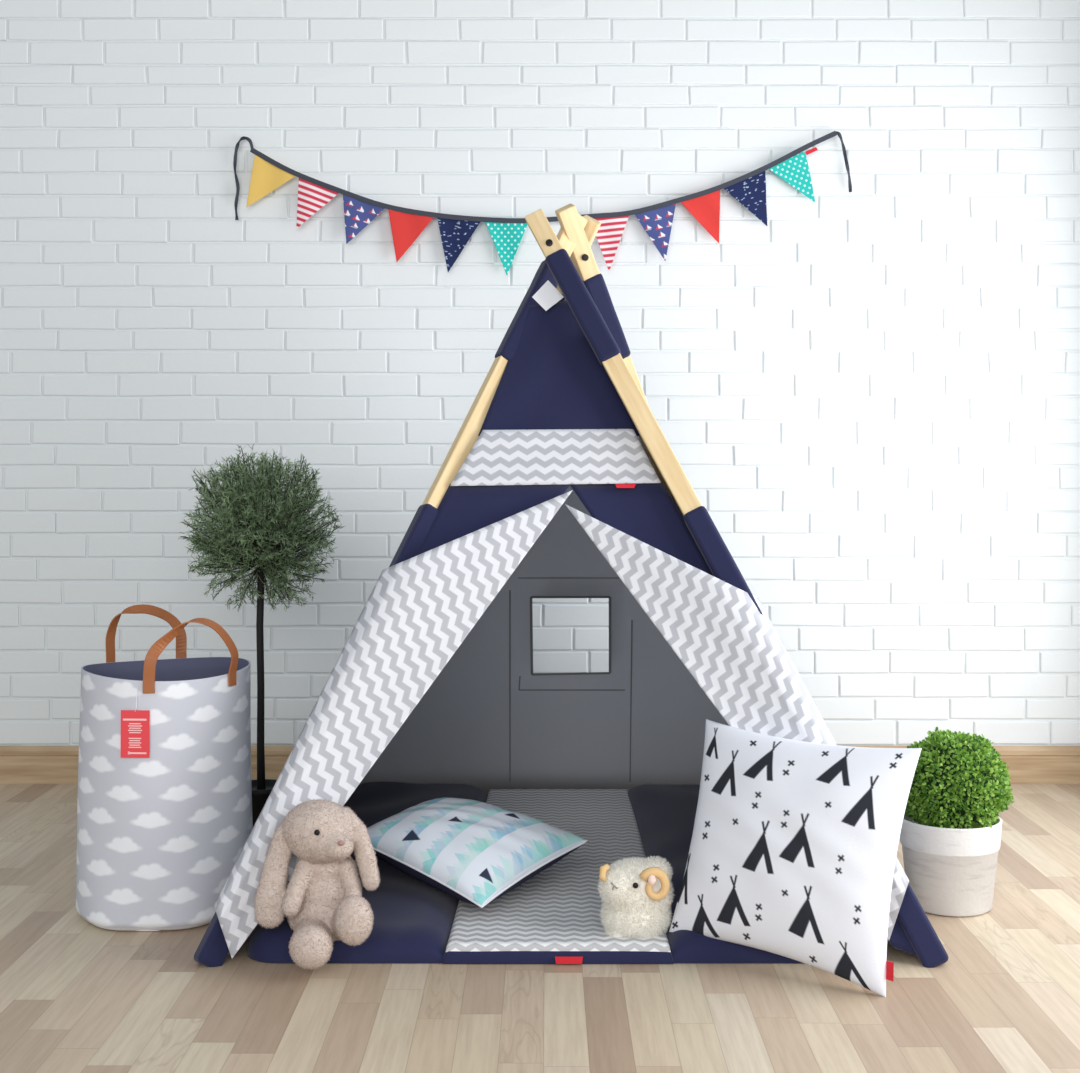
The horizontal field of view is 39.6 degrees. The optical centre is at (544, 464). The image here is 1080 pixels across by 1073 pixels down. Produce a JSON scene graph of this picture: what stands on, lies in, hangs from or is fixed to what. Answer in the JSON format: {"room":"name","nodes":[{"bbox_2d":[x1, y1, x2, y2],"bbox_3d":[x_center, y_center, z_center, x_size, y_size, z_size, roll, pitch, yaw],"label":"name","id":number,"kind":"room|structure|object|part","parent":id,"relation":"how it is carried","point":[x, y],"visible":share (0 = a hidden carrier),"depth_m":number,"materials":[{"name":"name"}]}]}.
{"room":"children's room","nodes":[
{"label":"children's room","id":0,"kind":"room"},
{"bbox_2d":[0,0,1079,745],"bbox_3d":[0.003,-0.493,4.558,7.648,2.889,0.128,0,0,0],"label":"wall","id":1,"kind":"structure","parent":0,"point":[870,393],"depth_m":4.50,"materials":[{"name":"white brick"}]},
{"bbox_2d":[0,746,1079,783],"bbox_3d":[0.000,0.896,4.486,7.200,0.111,0.016,0,0,0],"label":"baseboard","id":2,"kind":"structure","parent":1,"relation":"attached to","point":[18,764],"depth_m":4.48,"materials":[{"name":"brown wood"}]},
{"bbox_2d":[233,131,851,274],"bbox_3d":[-0.007,-0.780,4.476,1.843,0.434,0.047,0,0,0],"label":"bunting","id":3,"kind":"object","parent":1,"relation":"hanging from","point":[268,174],"visible":0.99,"depth_m":4.46,"materials":[{"name":"multicoloured fabric"}]},
{"bbox_2d":[0,784,1079,1072],"bbox_3d":[0.000,0.982,1.910,7.200,0.060,5.420,0,0,0],"label":"floor","id":4,"kind":"structure","parent":0,"point":[77,995],"depth_m":2.66,"materials":[{"name":"brown wood"}]},
{"bbox_2d":[76,604,252,930],"bbox_3d":[-0.814,0.633,3.222,0.367,0.636,0.383,0,0,0],"label":"laundry basket","id":5,"kind":"object","parent":4,"relation":"on","point":[164,799],"visible":0.91,"depth_m":3.06,"materials":[{"name":"cotton"},{"name":"white cotton"},{"name":"tan leather"}]},
{"bbox_2d":[123,719,146,753],"bbox_3d":[-0.829,0.549,3.032,0.048,0.072,0.001,0,0,3],"label":"print","id":6,"kind":"object","parent":5,"relation":"attached to","point":[134,730],"depth_m":3.03,"materials":[{"name":"white"}]},
{"bbox_3d":[-0.895,0.388,3.366,0.180,0.149,0.030,0,0,-33],"label":"handle","id":7,"kind":"part","parent":5,"relation":"part of","materials":[{"name":"brown leather"}]},
{"bbox_3d":[-0.726,0.389,3.088,0.207,0.146,0.024,0,0,-34],"label":"handle","id":8,"kind":"part","parent":5,"relation":"part of","materials":[{"name":"brown leather"}]},
{"bbox_2d":[177,443,344,826],"bbox_3d":[-0.711,0.447,3.746,0.414,1.009,0.406,0,0,5],"label":"topiary tree","id":9,"kind":"object","parent":4,"relation":"on","point":[244,543],"visible":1,"depth_m":3.69,"materials":[{"name":"green plant"}]},
{"bbox_3d":[-0.710,0.875,3.750,0.132,0.152,0.132,0,0,0],"label":"plant pot","id":10,"kind":"part","parent":9,"relation":"part of","materials":[{"name":"black metal"}]},
{"bbox_2d":[254,799,380,969],"bbox_3d":[-0.417,0.787,2.845,0.198,0.294,0.220,0,0,-45],"label":"bunny","id":11,"kind":"object","parent":4,"relation":"on","point":[323,903],"visible":1,"depth_m":2.83,"materials":[{"name":"beige fabric"}]},
{"bbox_2d":[247,782,801,963],"bbox_3d":[0.017,0.917,3.556,1.196,0.066,1.408,0,0,0],"label":"play mat","id":12,"kind":"object","parent":4,"relation":"on","point":[552,917],"visible":0.52,"depth_m":3.09,"materials":[{"name":"blue fabric"}]},
{"bbox_2d":[366,797,588,907],"bbox_3d":[-0.165,0.816,3.209,0.394,0.156,0.356,0,0,31],"label":"throw pillow","id":13,"kind":"object","parent":12,"relation":"on","point":[474,852],"visible":0.96,"depth_m":3.13,"materials":[{"name":"fabric"}]},
{"bbox_2d":[597,855,674,938],"bbox_3d":[0.179,0.859,2.953,0.161,0.176,0.144,0,0,0],"label":"sheep","id":14,"kind":"object","parent":12,"relation":"on","point":[636,894],"visible":0.97,"depth_m":2.90},
{"bbox_2d":[194,203,948,967],"bbox_3d":[0.049,0.177,3.590,1.441,1.580,1.521,0,0,0],"label":"play teepee","id":15,"kind":"object","parent":4,"relation":"on","point":[560,478],"visible":0.8,"depth_m":3.26,"materials":[{"name":"blue fabric"}]},
{"bbox_2d":[669,719,921,996],"bbox_3d":[0.469,0.736,2.861,0.457,0.436,0.182,0,0,34],"label":"throw pillow","id":16,"kind":"object","parent":4,"relation":"on","point":[792,854],"visible":1,"depth_m":2.80,"materials":[{"name":"fabric"}]},
{"bbox_2d":[900,812,1001,916],"bbox_3d":[0.874,0.856,3.240,0.218,0.191,0.218,0,0,0],"label":"plant pot","id":17,"kind":"object","parent":4,"relation":"on","point":[950,865],"depth_m":3.16,"materials":[{"name":"ceramic"}]},
{"bbox_2d":[900,727,1013,916],"bbox_3d":[0.884,0.760,3.241,0.245,0.383,0.251,0,0,0],"label":"boxwood","id":18,"kind":"object","parent":4,"relation":"on","point":[950,835],"visible":0.91,"depth_m":3.16,"materials":[{"name":"plant"}]}
]}

